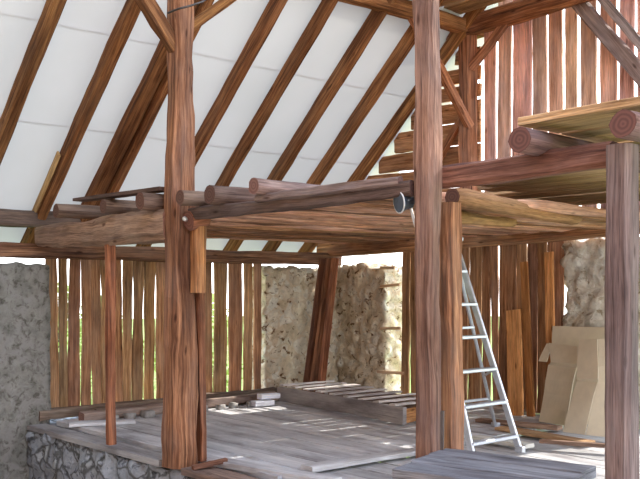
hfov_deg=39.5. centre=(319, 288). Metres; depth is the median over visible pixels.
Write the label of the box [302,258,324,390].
leaning board
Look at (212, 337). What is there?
bush
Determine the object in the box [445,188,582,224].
log
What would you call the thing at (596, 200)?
board
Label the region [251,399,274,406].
block
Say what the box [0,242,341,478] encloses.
wall
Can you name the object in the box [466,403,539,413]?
board
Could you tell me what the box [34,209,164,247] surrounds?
tie beam
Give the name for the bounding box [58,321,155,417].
bush
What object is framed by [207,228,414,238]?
pole
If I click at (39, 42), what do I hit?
rafter
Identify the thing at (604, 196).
board
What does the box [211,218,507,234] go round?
pole
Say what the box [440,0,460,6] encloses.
board
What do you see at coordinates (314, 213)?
pole
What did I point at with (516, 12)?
beam
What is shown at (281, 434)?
floor
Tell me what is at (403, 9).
purlin
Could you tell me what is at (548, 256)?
leaning board
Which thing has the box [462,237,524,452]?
step ladder
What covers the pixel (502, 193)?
board
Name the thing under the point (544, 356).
flap
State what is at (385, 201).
pole
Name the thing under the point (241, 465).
board
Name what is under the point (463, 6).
board
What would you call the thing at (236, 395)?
timber
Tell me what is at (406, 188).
beam
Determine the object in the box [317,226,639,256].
tie beam
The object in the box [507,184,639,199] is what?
board
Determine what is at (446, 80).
brace
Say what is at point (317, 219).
pole
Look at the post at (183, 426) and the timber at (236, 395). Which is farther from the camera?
the timber at (236, 395)
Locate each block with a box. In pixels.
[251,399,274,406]
[257,393,279,399]
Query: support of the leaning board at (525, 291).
on the floor
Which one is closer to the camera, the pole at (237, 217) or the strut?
the pole at (237, 217)
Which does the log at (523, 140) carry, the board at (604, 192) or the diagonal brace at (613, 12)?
the board at (604, 192)
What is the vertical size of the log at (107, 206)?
0.139 m
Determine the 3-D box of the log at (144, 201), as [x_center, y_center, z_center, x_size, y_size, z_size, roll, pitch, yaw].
[0.205,-0.705,8.528,4.381,0.163,0.147,0,0,-42]
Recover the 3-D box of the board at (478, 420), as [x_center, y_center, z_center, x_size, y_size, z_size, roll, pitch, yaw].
[1.946,1.329,8.771,0.866,0.041,0.138,0,0,38]
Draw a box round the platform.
[392,448,595,478]
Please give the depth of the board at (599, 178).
7.30 m
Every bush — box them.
[58,285,91,401]
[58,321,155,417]
[143,337,228,398]
[212,293,242,390]
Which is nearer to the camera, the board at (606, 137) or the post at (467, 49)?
the board at (606, 137)
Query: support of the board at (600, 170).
on the log at (625, 124)
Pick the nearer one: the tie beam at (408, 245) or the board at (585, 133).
the board at (585, 133)
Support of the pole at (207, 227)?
on the tie beam at (408, 245)
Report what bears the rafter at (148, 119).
hanging from the ceiling
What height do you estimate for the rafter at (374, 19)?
4.751 m
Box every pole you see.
[207,227,414,237]
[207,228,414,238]
[207,231,405,239]
[207,233,398,240]
[207,234,358,240]
[207,236,371,242]
[207,237,345,243]
[209,225,414,236]
[210,221,473,235]
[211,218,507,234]
[211,220,492,235]
[223,216,521,233]
[231,237,320,240]
[243,215,538,233]
[250,213,550,231]
[252,226,414,234]
[275,211,574,231]
[294,209,596,229]
[315,206,605,228]
[340,205,605,225]
[348,202,639,225]
[362,199,639,223]
[442,192,639,219]
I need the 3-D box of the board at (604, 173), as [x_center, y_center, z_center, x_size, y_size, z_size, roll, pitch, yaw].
[2.517,-0.875,6.212,0.219,0.048,3.359,0,0,-42]
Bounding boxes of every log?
[53,204,109,218]
[100,199,141,213]
[135,192,199,210]
[176,190,210,205]
[204,185,254,204]
[249,178,320,194]
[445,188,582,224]
[461,210,516,226]
[508,127,639,172]
[609,109,639,141]
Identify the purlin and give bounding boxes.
[339,0,483,38]
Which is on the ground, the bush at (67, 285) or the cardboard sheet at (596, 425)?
the bush at (67, 285)
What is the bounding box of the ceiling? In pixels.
[0,0,497,251]
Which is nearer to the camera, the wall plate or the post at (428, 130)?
the post at (428, 130)
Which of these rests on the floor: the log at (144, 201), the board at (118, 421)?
the board at (118, 421)
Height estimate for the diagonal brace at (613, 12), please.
1.997 m
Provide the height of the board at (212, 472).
0.057 m
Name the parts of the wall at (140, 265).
sill, rail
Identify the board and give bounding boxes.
[27,423,161,466]
[68,418,135,426]
[73,186,163,201]
[181,466,259,478]
[191,458,227,469]
[216,458,341,478]
[254,176,402,202]
[301,447,415,471]
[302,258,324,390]
[309,258,330,391]
[317,258,338,393]
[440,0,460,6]
[440,410,444,449]
[443,0,504,13]
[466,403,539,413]
[472,435,533,448]
[475,418,562,430]
[476,169,605,185]
[477,173,639,191]
[483,172,605,187]
[485,180,639,196]
[495,426,594,441]
[506,309,523,415]
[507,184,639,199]
[512,177,639,191]
[517,188,639,200]
[518,96,639,129]
[520,261,534,416]
[539,439,604,447]
[543,118,611,132]
[544,251,554,373]
[551,192,639,201]
[559,133,628,142]
[561,126,610,138]
[561,196,639,203]
[571,199,639,205]
[617,140,639,147]
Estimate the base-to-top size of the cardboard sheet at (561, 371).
0.794 m
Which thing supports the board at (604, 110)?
on the log at (523, 140)
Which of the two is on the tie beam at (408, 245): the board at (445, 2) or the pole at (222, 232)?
the pole at (222, 232)
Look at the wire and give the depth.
6.69 m
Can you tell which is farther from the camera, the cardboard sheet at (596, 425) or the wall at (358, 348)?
the wall at (358, 348)
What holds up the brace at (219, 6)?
attached to the post at (183, 426)
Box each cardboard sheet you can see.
[539,343,578,425]
[552,326,604,422]
[563,339,598,434]
[586,339,604,436]
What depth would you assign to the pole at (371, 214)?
6.89 m
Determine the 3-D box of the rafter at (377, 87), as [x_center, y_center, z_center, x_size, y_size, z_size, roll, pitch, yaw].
[0.994,-2.761,9.736,0.128,4.748,5.254,0,0,-41]
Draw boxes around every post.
[105,244,116,444]
[161,0,210,468]
[412,0,442,458]
[439,202,463,449]
[458,35,477,190]
[604,143,639,478]
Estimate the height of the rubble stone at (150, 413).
0.077 m
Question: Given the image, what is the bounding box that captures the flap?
[538,344,549,361]
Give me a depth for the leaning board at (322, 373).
11.22 m
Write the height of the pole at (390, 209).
0.092 m
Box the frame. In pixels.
[277,380,415,424]
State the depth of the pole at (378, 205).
6.62 m
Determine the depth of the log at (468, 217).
6.76 m
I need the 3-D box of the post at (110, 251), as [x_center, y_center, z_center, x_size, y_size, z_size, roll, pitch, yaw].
[-1.839,0.490,7.832,0.094,1.760,0.094,0,0,-42]
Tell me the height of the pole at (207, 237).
0.110 m
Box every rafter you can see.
[0,0,66,164]
[20,0,140,243]
[80,0,200,221]
[105,0,213,193]
[135,0,287,246]
[215,0,338,185]
[223,0,395,250]
[262,0,443,250]
[298,6,486,251]
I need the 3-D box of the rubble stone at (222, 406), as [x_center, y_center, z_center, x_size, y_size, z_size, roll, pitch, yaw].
[-1.110,1.323,9.986,0.095,0.068,0.078,0,0,-42]
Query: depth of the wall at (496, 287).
9.71 m
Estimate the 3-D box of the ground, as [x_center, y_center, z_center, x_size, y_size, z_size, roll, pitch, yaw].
[0.850,2.270,14.117,100.000,0.001,100.000,0,0,-42]
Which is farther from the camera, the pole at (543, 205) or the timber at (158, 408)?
the timber at (158, 408)
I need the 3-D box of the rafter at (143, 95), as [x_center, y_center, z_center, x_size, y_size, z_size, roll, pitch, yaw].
[-1.063,-2.763,7.911,0.153,4.746,5.251,0,0,-42]
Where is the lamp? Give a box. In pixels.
[393,192,414,227]
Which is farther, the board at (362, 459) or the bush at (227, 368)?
the bush at (227, 368)
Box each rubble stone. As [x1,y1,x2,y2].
[123,413,135,418]
[140,409,154,417]
[216,404,225,409]
[229,402,237,408]
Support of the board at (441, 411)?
on the platform
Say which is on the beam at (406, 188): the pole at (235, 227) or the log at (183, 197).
the log at (183, 197)
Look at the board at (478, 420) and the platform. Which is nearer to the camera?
the platform
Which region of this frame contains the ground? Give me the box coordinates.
[67,317,537,462]
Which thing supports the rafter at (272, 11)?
hanging from the ceiling
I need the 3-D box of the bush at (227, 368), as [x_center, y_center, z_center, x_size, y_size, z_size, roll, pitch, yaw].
[-2.169,1.168,17.349,1.915,2.268,1.860,0,0,-42]
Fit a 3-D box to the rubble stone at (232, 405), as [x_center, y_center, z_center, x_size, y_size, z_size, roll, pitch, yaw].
[-0.979,1.319,10.105,0.091,0.069,0.077,0,0,-42]
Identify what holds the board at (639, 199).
on the log at (523, 140)
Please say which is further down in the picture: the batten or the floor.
the floor
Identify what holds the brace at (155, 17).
attached to the post at (183, 426)
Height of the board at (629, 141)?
0.046 m
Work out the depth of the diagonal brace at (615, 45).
8.76 m
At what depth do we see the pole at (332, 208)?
6.65 m
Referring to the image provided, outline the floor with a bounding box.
[56,393,639,478]
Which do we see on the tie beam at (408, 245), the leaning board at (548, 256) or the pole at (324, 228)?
the pole at (324, 228)
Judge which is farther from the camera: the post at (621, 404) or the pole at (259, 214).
the pole at (259, 214)
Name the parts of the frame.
rail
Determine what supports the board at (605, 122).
on the log at (625, 124)
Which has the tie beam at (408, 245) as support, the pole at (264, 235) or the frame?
the pole at (264, 235)
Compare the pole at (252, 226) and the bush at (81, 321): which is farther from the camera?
the bush at (81, 321)
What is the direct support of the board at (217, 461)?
on the board at (212, 472)
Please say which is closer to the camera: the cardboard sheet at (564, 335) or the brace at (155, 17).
the brace at (155, 17)
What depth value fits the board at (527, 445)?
7.66 m
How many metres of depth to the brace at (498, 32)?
9.83 m
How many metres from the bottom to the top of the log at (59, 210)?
0.153 m
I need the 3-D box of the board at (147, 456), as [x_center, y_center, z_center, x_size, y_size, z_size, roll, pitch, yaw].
[-2.048,1.394,8.113,0.235,0.062,2.582,0,0,-42]
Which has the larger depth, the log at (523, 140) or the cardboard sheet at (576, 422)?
the cardboard sheet at (576, 422)
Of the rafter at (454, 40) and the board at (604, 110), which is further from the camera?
the rafter at (454, 40)
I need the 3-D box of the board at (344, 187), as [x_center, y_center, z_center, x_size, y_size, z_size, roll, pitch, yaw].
[0.018,-0.634,5.742,0.070,0.074,1.331,0,0,-43]
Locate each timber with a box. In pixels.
[78,391,278,420]
[95,395,239,409]
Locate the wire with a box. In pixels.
[167,0,205,13]
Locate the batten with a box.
[28,151,60,228]
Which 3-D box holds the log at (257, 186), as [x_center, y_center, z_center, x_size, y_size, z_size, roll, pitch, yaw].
[1.147,-0.710,7.525,4.300,0.128,0.142,0,0,-42]
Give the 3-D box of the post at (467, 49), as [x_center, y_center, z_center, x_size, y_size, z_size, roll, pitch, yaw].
[1.677,-1.890,10.106,0.193,2.360,0.188,0,0,-42]
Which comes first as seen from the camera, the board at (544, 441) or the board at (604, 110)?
the board at (604, 110)
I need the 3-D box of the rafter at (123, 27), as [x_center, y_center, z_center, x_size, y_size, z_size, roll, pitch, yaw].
[-1.432,-2.763,7.583,0.114,4.753,5.256,0,0,-42]
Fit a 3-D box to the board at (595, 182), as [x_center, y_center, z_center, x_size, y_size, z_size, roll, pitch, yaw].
[2.831,-0.875,6.548,0.211,0.048,3.445,0,0,-42]
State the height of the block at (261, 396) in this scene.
0.060 m
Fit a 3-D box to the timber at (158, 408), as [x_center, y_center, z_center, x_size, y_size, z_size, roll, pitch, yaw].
[-1.476,1.296,9.904,2.571,0.128,0.134,0,0,-43]
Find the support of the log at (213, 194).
on the beam at (406, 188)
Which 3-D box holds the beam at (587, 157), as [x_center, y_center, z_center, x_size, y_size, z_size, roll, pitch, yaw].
[1.062,-0.650,4.796,0.136,0.141,1.234,0,0,-37]
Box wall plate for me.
[0,208,80,227]
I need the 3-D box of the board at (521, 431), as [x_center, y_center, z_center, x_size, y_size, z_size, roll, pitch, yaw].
[2.023,1.329,8.097,0.155,0.038,1.029,0,0,-36]
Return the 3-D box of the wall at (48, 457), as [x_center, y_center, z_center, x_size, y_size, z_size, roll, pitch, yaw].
[-0.199,1.839,6.301,0.630,0.908,7.777,0,0,-42]
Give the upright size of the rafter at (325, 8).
4.748 m
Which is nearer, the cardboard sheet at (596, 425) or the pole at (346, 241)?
the cardboard sheet at (596, 425)
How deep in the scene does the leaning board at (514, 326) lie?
9.57 m
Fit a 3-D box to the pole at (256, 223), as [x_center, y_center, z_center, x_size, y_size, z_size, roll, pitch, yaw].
[0.380,-0.603,8.485,3.977,0.100,0.156,0,0,-42]
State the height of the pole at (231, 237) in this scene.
0.107 m
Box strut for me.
[442,117,458,159]
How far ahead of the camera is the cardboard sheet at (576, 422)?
8.36 m
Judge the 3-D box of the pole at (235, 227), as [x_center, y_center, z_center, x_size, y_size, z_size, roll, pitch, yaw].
[0.011,-0.608,8.914,3.957,0.109,0.164,0,0,-42]
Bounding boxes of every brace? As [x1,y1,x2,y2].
[135,0,174,52]
[194,0,235,30]
[407,18,473,128]
[469,24,508,70]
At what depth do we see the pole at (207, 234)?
9.62 m
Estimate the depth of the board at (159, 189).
7.55 m
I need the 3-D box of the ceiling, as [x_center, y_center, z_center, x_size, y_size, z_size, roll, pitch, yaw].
[-1.712,-2.767,7.510,9.803,4.803,5.317,0,0,-42]
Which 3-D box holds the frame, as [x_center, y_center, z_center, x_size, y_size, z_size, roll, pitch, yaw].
[0.475,1.247,9.969,0.806,0.211,2.473,0,0,-33]
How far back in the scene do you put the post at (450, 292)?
5.23 m
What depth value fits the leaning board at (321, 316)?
11.28 m
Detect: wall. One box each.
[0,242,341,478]
[25,428,260,478]
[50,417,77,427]
[252,262,401,393]
[366,0,639,428]
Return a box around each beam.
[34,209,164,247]
[188,180,413,218]
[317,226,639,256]
[442,141,618,188]
[446,0,593,39]
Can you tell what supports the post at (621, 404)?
on the floor
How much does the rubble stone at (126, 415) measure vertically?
0.074 m
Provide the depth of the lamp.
5.25 m

